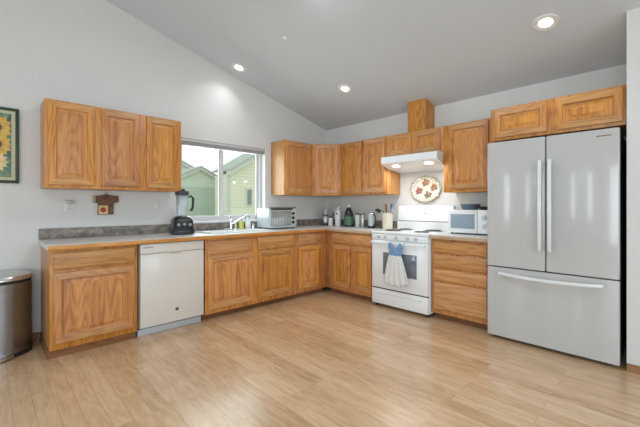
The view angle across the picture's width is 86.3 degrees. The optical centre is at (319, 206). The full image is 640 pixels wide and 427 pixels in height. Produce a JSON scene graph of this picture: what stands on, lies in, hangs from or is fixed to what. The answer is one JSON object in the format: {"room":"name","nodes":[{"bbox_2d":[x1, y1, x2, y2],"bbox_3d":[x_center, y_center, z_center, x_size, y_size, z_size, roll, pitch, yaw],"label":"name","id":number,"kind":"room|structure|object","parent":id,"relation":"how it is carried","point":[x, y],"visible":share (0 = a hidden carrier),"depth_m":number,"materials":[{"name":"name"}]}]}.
{"room":"kitchen","nodes":[
{"label":"kitchen","id":0,"kind":"room"},
{"bbox_2d":[0,0,325,332],"bbox_3d":[-2.633,-0.607,3.088,7.800,3.675,0.150,0,0,-44],"label":"wall","id":1,"kind":"structure","parent":0,"point":[95,53],"depth_m":3.44,"materials":[{"name":"paint"}]},
{"bbox_2d":[0,106,18,182],"bbox_3d":[-2.818,-0.521,2.784,0.544,0.645,0.025,0,0,-44],"label":"framed picture","id":2,"kind":"object","parent":1,"relation":"attached to","point":[9,117],"visible":1,"depth_m":2.93,"materials":[{"name":"multicoloured paper"}]},
{"bbox_2d":[32,332,38,340],"bbox_3d":[-3.896,1.166,1.740,3.810,0.070,0.012,0,0,-44],"label":"baseboard","id":3,"kind":"structure","parent":1,"relation":"attached to","point":[35,336],"depth_m":3.05,"materials":[{"name":"brown wood"}]},
{"bbox_2d":[64,200,73,212],"bbox_3d":[-2.364,0.003,3.218,0.072,0.120,0.040,0,0,-44],"label":"outlet plate","id":4,"kind":"object","parent":1,"relation":"attached to","point":[68,204],"visible":1,"depth_m":3.22,"materials":[{"name":"white plastic"}]},
{"bbox_2d":[93,192,118,214],"bbox_3d":[-2.152,-0.033,3.432,0.221,0.231,0.028,0,0,-44],"label":"wall ornament","id":5,"kind":"object","parent":1,"relation":"attached to","point":[105,202],"visible":1,"depth_m":3.42,"materials":[{"name":"wood"}]},
{"bbox_2d":[40,98,180,191],"bbox_3d":[-2.002,-0.534,3.367,1.147,0.753,0.327,0,0,-44],"label":"upper cabinet","id":6,"kind":"object","parent":1,"relation":"attached to","point":[83,147],"visible":1,"depth_m":3.16,"materials":[{"name":"brown wood"}]},
{"bbox_2d":[153,200,159,210],"bbox_3d":[-1.812,-0.009,3.779,0.072,0.120,0.010,0,0,-44],"label":"switch plate","id":7,"kind":"object","parent":1,"relation":"attached to","point":[156,203],"visible":1,"depth_m":3.78,"materials":[{"name":"white plastic"}]},
{"bbox_2d":[39,219,322,239],"bbox_3d":[-1.218,0.252,4.351,3.669,0.098,0.018,0,0,-44],"label":"backsplash","id":8,"kind":"structure","parent":1,"relation":"attached to","point":[78,232],"depth_m":3.54,"materials":[{"name":"laminate"}]},
{"bbox_2d":[180,145,260,223],"bbox_3d":[-1.242,-0.299,4.424,1.237,1.010,0.175,0,0,-44],"label":"window","id":9,"kind":"structure","parent":1,"relation":"in","point":[220,218],"depth_m":4.45,"materials":[{"name":"white plastic"}]},
{"bbox_2d":[181,138,263,154],"bbox_3d":[-1.224,-0.761,4.405,1.173,0.081,0.048,0,0,-44],"label":"window blind","id":10,"kind":"object","parent":9,"relation":"attached to","point":[184,141],"visible":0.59,"depth_m":4.33,"materials":[{"name":"white plastic"}]},
{"bbox_2d":[271,139,311,195],"bbox_3d":[-0.404,-0.534,4.930,0.508,0.753,0.327,0,0,-44],"label":"upper cabinet","id":11,"kind":"object","parent":1,"relation":"attached to","point":[291,161],"visible":1,"depth_m":4.78,"materials":[{"name":"brown wood"}]},
{"bbox_2d":[0,279,639,426],"bbox_3d":[-0.064,1.266,0.460,7.800,0.130,7.500,0,0,-44],"label":"floor","id":12,"kind":"structure","parent":0,"point":[325,358],"depth_m":2.42,"materials":[{"name":"laminate"}]},
{"bbox_2d":[0,269,32,361],"bbox_3d":[-2.586,0.872,2.723,0.458,0.659,0.392,0,0,-44],"label":"trash can","id":13,"kind":"object","parent":12,"relation":"on","point":[15,284],"visible":1,"depth_m":2.72,"materials":[{"name":"metal"}]},
{"bbox_2d":[39,245,136,359],"bbox_3d":[-2.086,0.771,3.074,0.637,0.859,0.626,0,0,-44],"label":"base cabinet","id":14,"kind":"object","parent":12,"relation":"on","point":[89,295],"visible":0.9,"depth_m":2.83,"materials":[{"name":"brown wood"}]},
{"bbox_2d":[137,240,203,336],"bbox_3d":[-1.625,0.773,3.517,0.608,0.855,0.626,0,0,-44],"label":"dishwasher","id":15,"kind":"object","parent":12,"relation":"on","point":[170,275],"visible":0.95,"depth_m":3.27,"materials":[{"name":"white metal"}]},
{"bbox_2d":[200,233,294,319],"bbox_3d":[-0.963,0.771,4.173,1.215,0.859,0.626,0,0,-44],"label":"base cabinet","id":16,"kind":"object","parent":12,"relation":"on","point":[241,273],"visible":0.84,"depth_m":3.88,"materials":[{"name":"brown wood"}]},
{"bbox_2d":[39,219,396,250],"bbox_3d":[-0.722,0.272,3.857,3.688,0.138,1.418,0,0,-44],"label":"countertop","id":17,"kind":"structure","parent":16,"relation":"on","point":[51,239],"depth_m":3.51,"materials":[{"name":"laminate"}]},
{"bbox_2d":[169,189,194,233],"bbox_3d":[-1.491,0.053,3.715,0.241,0.484,0.247,0,0,-34],"label":"blender","id":18,"kind":"object","parent":17,"relation":"on","point":[181,224],"visible":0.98,"depth_m":3.64,"materials":[{"name":"black plastic"}]},
{"bbox_2d":[195,228,272,233],"bbox_3d":[-1.027,0.381,4.113,0.830,0.180,0.460,0,0,-44],"label":"sink","id":19,"kind":"object","parent":17,"relation":"in","point":[245,229],"visible":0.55,"depth_m":4.10,"materials":[{"name":"white ceramic"}]},
{"bbox_2d":[239,219,243,228],"bbox_3d":[-1.020,0.218,4.420,0.067,0.145,0.058,0,0,-44],"label":"dish soap bottle","id":20,"kind":"object","parent":19,"relation":"on","point":[241,223],"visible":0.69,"depth_m":4.40,"materials":[{"name":"yellow plastic"}]},
{"bbox_2d":[245,214,250,228],"bbox_3d":[-0.957,0.199,4.482,0.097,0.185,0.068,0,0,-44],"label":"spray bottle","id":21,"kind":"object","parent":19,"relation":"on","point":[247,221],"visible":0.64,"depth_m":4.46,"materials":[{"name":"white plastic"}]},
{"bbox_2d":[223,215,250,229],"bbox_3d":[-1.051,0.198,4.312,0.346,0.186,0.124,0,0,-20],"label":"sink faucet","id":22,"kind":"object","parent":17,"relation":"on","point":[231,222],"visible":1,"depth_m":4.28,"materials":[{"name":"silver metal"}]},
{"bbox_2d":[257,207,295,229],"bbox_3d":[-0.568,0.158,4.610,0.461,0.286,0.330,0,0,-44],"label":"toaster oven","id":23,"kind":"object","parent":17,"relation":"on","point":[271,218],"visible":0.99,"depth_m":4.49,"materials":[{"name":"silver metal"}]},
{"bbox_2d":[323,208,327,225],"bbox_3d":[0.086,0.166,5.327,0.090,0.270,0.090,0,0,-44],"label":"pepper grinder","id":24,"kind":"object","parent":17,"relation":"on","point":[325,218],"visible":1,"depth_m":5.30,"materials":[{"name":"silver glass"}]},
{"bbox_2d":[328,212,333,225],"bbox_3d":[0.166,0.196,5.272,0.074,0.209,0.085,0,0,-24],"label":"canister","id":25,"kind":"object","parent":17,"relation":"on","point":[330,218],"visible":1,"depth_m":5.25,"materials":[{"name":"plastic"}]},
{"bbox_2d":[335,206,340,225],"bbox_3d":[0.275,0.151,5.190,0.080,0.300,0.072,0,0,31],"label":"dispenser","id":26,"kind":"object","parent":17,"relation":"on","point":[337,212],"visible":0.98,"depth_m":5.17,"materials":[{"name":"white plastic"}]},
{"bbox_2d":[344,204,353,226],"bbox_3d":[0.426,0.136,5.051,0.144,0.330,0.144,0,0,-44],"label":"bottle","id":27,"kind":"object","parent":17,"relation":"on","point":[348,215],"visible":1,"depth_m":5.00,"materials":[{"name":"green glass"}]},
{"bbox_2d":[355,212,360,226],"bbox_3d":[0.549,0.192,4.926,0.088,0.218,0.088,0,0,-44],"label":"flour canister","id":28,"kind":"object","parent":17,"relation":"on","point":[357,215],"visible":0.91,"depth_m":4.89,"materials":[{"name":"grey metal"}]},
{"bbox_2d":[360,213,364,227],"bbox_3d":[0.604,0.197,4.826,0.064,0.209,0.064,0,0,-44],"label":"shaker","id":29,"kind":"object","parent":17,"relation":"on","point":[362,222],"visible":1,"depth_m":4.80,"materials":[{"name":"silver metal"}]},
{"bbox_2d":[368,210,375,227],"bbox_3d":[0.729,0.173,4.699,0.108,0.256,0.156,0,0,-44],"label":"press","id":30,"kind":"object","parent":17,"relation":"on","point":[371,215],"visible":0.99,"depth_m":4.67,"materials":[{"name":"silver metal"}]},
{"bbox_2d":[382,213,392,228],"bbox_3d":[0.894,0.195,4.522,0.144,0.213,0.144,0,0,-44],"label":"utensil crock","id":31,"kind":"object","parent":17,"relation":"on","point":[387,218],"visible":0.89,"depth_m":4.46,"materials":[{"name":"beige ceramic"}]},
{"bbox_2d":[291,231,325,297],"bbox_3d":[-0.321,0.771,4.800,0.575,0.859,0.626,0,0,-44],"label":"base cabinet","id":32,"kind":"object","parent":12,"relation":"on","point":[310,247],"visible":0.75,"depth_m":4.56,"materials":[{"name":"brown wood"}]},
{"bbox_2d":[327,231,372,300],"bbox_3d":[0.584,0.771,4.708,0.626,0.859,0.806,0,0,-44],"label":"base cabinet","id":33,"kind":"object","parent":12,"relation":"on","point":[349,255],"visible":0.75,"depth_m":4.46,"materials":[{"name":"brown wood"}]},
{"bbox_2d":[371,206,454,317],"bbox_3d":[1.106,0.597,4.107,0.703,1.208,0.752,0,0,-44],"label":"electric stove","id":34,"kind":"object","parent":12,"relation":"on","point":[415,224],"visible":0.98,"depth_m":3.93,"materials":[{"name":"white metal"}]},
{"bbox_2d":[384,241,408,287],"bbox_3d":[0.862,0.655,3.840,0.082,0.509,0.352,0,0,-44],"label":"dish towel","id":35,"kind":"object","parent":34,"relation":"hanging from","point":[395,273],"visible":1,"depth_m":3.82,"materials":[{"name":"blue fabric"}]},
{"bbox_2d":[371,228,447,236],"bbox_3d":[1.113,0.305,4.114,0.637,0.041,0.752,0,0,-44],"label":"cooktop","id":36,"kind":"object","parent":34,"relation":"in","point":[399,232],"depth_m":4.02,"materials":[{"name":"metal"}]},
{"bbox_2d":[432,239,488,329],"bbox_3d":[1.618,0.771,3.650,0.626,0.859,0.600,0,0,-44],"label":"base cabinet","id":37,"kind":"object","parent":12,"relation":"on","point":[459,268],"visible":0.65,"depth_m":3.43,"materials":[{"name":"brown wood"}]},
{"bbox_2d":[430,232,487,242],"bbox_3d":[1.607,0.272,3.642,0.658,0.138,0.598,0,0,-44],"label":"countertop","id":38,"kind":"structure","parent":37,"relation":"on","point":[447,236],"depth_m":3.48,"materials":[{"name":"laminate"}]},
{"bbox_2d":[448,210,487,233],"bbox_3d":[1.680,0.170,3.715,0.335,0.262,0.460,0,0,-44],"label":"microwave","id":39,"kind":"object","parent":38,"relation":"on","point":[459,221],"visible":0.76,"depth_m":3.61,"materials":[{"name":"white plastic"}]},
{"bbox_2d":[460,204,480,209],"bbox_3d":[1.669,0.006,3.795,0.179,0.063,0.224,0,0,-44],"label":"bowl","id":40,"kind":"object","parent":39,"relation":"on","point":[463,206],"visible":0.97,"depth_m":3.73,"materials":[{"name":"blue ceramic"}]},
{"bbox_2d":[473,205,487,209],"bbox_3d":[1.781,0.013,3.638,0.225,0.051,0.206,0,0,-44],"label":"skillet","id":41,"kind":"object","parent":39,"relation":"on","point":[480,207],"visible":0.49,"depth_m":3.63,"materials":[{"name":"black metal"}]},
{"bbox_2d":[488,127,626,365],"bbox_3d":[2.091,0.308,3.043,0.748,1.785,0.925,0,0,-44],"label":"refrigerator","id":42,"kind":"object","parent":12,"relation":"on","point":[557,204],"visible":1,"depth_m":2.77,"materials":[{"name":"white metal"}]},
{"bbox_2d":[106,0,639,130],"bbox_3d":[-0.064,-1.869,0.460,7.800,1.309,7.500,0,0,-44],"label":"ceiling","id":43,"kind":"structure","parent":0,"point":[392,54],"depth_m":3.35,"materials":[{"name":"paint"}]},
{"bbox_2d":[231,63,245,71],"bbox_3d":[-1.004,-1.715,4.226,0.188,0.056,0.181,0,0,41],"label":"recessed light","id":44,"kind":"object","parent":43,"relation":"in","point":[238,67],"visible":1,"depth_m":4.21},
{"bbox_2d":[338,84,351,92],"bbox_3d":[0.312,-1.464,4.257,0.181,0.056,0.188,0,0,-40],"label":"recessed light","id":45,"kind":"object","parent":43,"relation":"in","point":[343,88],"visible":1,"depth_m":4.25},
{"bbox_2d":[532,14,559,30],"bbox_3d":[1.803,-1.465,2.726,0.181,0.056,0.188,0,0,-40],"label":"recessed light","id":46,"kind":"object","parent":43,"relation":"in","point":[545,22],"visible":1,"depth_m":2.72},
{"bbox_2d":[538,18,552,26],"bbox_3d":[1.802,-1.465,2.725,0.099,0.002,0.099,0,-15,46],"label":"diffuser","id":47,"kind":"object","parent":46,"relation":"attached to","point":[546,22],"depth_m":2.72,"materials":[{"name":"white plastic"}]},
{"bbox_2d":[326,64,626,342],"bbox_3d":[2.671,-0.019,3.134,0.150,2.500,7.200,0,0,-44],"label":"wall","id":48,"kind":"structure","parent":0,"point":[477,108],"depth_m":4.16,"materials":[{"name":"paint"}]},
{"bbox_2d":[312,144,340,196],"bbox_3d":[0.096,-0.534,5.221,0.609,0.753,0.609,0,0,-44],"label":"upper cabinet","id":49,"kind":"object","parent":48,"relation":"attached to","point":[326,158],"visible":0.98,"depth_m":4.99,"materials":[{"name":"brown wood"}]},
{"bbox_2d":[333,219,396,227],"bbox_3d":[0.590,0.252,5.140,0.018,0.098,1.418,0,0,-44],"label":"backsplash","id":50,"kind":"structure","parent":48,"relation":"attached to","point":[378,223],"depth_m":4.90,"materials":[{"name":"laminate"}]},
{"bbox_2d":[341,136,399,195],"bbox_3d":[0.692,-0.534,4.813,0.327,0.753,0.806,0,0,-44],"label":"upper cabinet","id":51,"kind":"object","parent":48,"relation":"attached to","point":[362,171],"visible":0.97,"depth_m":4.64,"materials":[{"name":"brown wood"}]},
{"bbox_2d":[381,150,443,173],"bbox_3d":[1.195,-0.533,4.202,0.460,0.181,0.746,0,0,-44],"label":"range hood","id":52,"kind":"object","parent":48,"relation":"attached to","point":[427,161],"visible":0.98,"depth_m":4.08,"materials":[{"name":"white metal"}]},
{"bbox_2d":[387,126,443,155],"bbox_3d":[1.241,-0.767,4.252,0.327,0.287,0.762,0,0,-44],"label":"upper cabinet","id":53,"kind":"object","parent":48,"relation":"attached to","point":[432,139],"visible":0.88,"depth_m":4.10,"materials":[{"name":"brown wood"}]},
{"bbox_2d":[408,98,434,131],"bbox_3d":[1.272,-1.111,4.291,0.228,0.400,0.245,0,0,-44],"label":"chase","id":54,"kind":"object","parent":53,"relation":"on","point":[421,112],"visible":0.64,"depth_m":4.21,"materials":[{"name":"brown wood"}]},
{"bbox_2d":[410,175,440,202],"bbox_3d":[1.346,-0.221,4.356,0.028,0.348,0.438,0,0,-44],"label":"decorative platter","id":55,"kind":"object","parent":48,"relation":"attached to","point":[425,188],"visible":1,"depth_m":4.35,"materials":[{"name":"beige ceramic"}]},
{"bbox_2d":[415,187,422,194],"bbox_3d":[1.281,-0.201,4.418,0.002,0.096,0.103,0,0,-44],"label":"flower","id":56,"kind":"object","parent":55,"relation":"on","point":[418,190],"depth_m":4.42,"materials":[{"name":"red ceramic"}]},
{"bbox_2d":[422,179,428,185],"bbox_3d":[1.348,-0.303,4.351,0.002,0.096,0.103,0,0,-44],"label":"flower","id":57,"kind":"object","parent":55,"relation":"on","point":[425,182],"depth_m":4.35,"materials":[{"name":"red ceramic"}]},
{"bbox_2d":[424,191,431,198],"bbox_3d":[1.369,-0.146,4.329,0.002,0.096,0.103,0,0,-44],"label":"flower","id":58,"kind":"object","parent":55,"relation":"on","point":[427,194],"depth_m":4.33,"materials":[{"name":"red ceramic"}]},
{"bbox_2d":[430,183,437,190],"bbox_3d":[1.428,-0.241,4.268,0.002,0.096,0.103,0,0,-44],"label":"flower","id":59,"kind":"object","parent":55,"relation":"on","point":[433,186],"depth_m":4.27,"materials":[{"name":"orange ceramic"}]},
{"bbox_2d":[444,118,492,192],"bbox_3d":[1.722,-0.534,3.760,0.327,0.753,0.612,0,0,-44],"label":"upper cabinet","id":60,"kind":"object","parent":48,"relation":"attached to","point":[465,144],"visible":0.73,"depth_m":3.68,"materials":[{"name":"brown wood"}]},
{"bbox_2d":[491,84,626,142],"bbox_3d":[2.163,-0.761,3.094,0.627,0.300,0.955,0,0,-44],"label":"upper cabinet","id":61,"kind":"object","parent":48,"relation":"attached to","point":[605,108],"visible":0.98,"depth_m":2.82,"materials":[{"name":"brown wood"}]},
{"bbox_2d":[627,7,639,365],"bbox_3d":[2.782,-0.104,2.433,0.672,2.670,0.843,0,0,-44],"label":"wall","id":62,"kind":"structure","parent":0,"point":[633,16],"depth_m":2.47,"materials":[{"name":"paint"}]},
{"bbox_2d":[627,363,639,373],"bbox_3d":[2.537,1.173,2.194,0.012,0.055,0.843,0,0,-44],"label":"baseboard","id":63,"kind":"structure","parent":62,"relation":"attached to","point":[630,367],"depth_m":2.46,"materials":[{"name":"brown wood"}]},
{"label":"outside","id":64,"kind":"structure","parent":0,"visible":0},
{"bbox_3d":[-8.574,1.781,25.257,65.000,0.100,39.840,0,0,-44],"label":"ground","id":65,"kind":"structure","parent":64,"visible":0},
{"bbox_2d":[182,160,192,168],"bbox_3d":[-12.768,-1.164,24.541,10.800,5.790,5.400,0,0,-44],"label":"neighbor house","id":66,"kind":"structure","parent":65,"relation":"on","point":[185,165],"depth_m":24.10,"materials":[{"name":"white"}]},
{"bbox_2d":[182,166,215,215],"bbox_3d":[-8.359,-0.234,20.460,4.600,3.930,5.400,0,0,-44],"label":"neighbor house","id":67,"kind":"structure","parent":65,"relation":"on","point":[199,181],"depth_m":18.68,"materials":[{"name":"green wood"}]},
{"bbox_2d":[212,153,254,215],"bbox_3d":[-1.139,-1.519,19.827,10.060,6.500,1.800,0,0,-44],"label":"neighbor house","id":68,"kind":"structure","parent":65,"relation":"on","point":[239,173],"depth_m":16.52,"materials":[{"name":"beige wood"}]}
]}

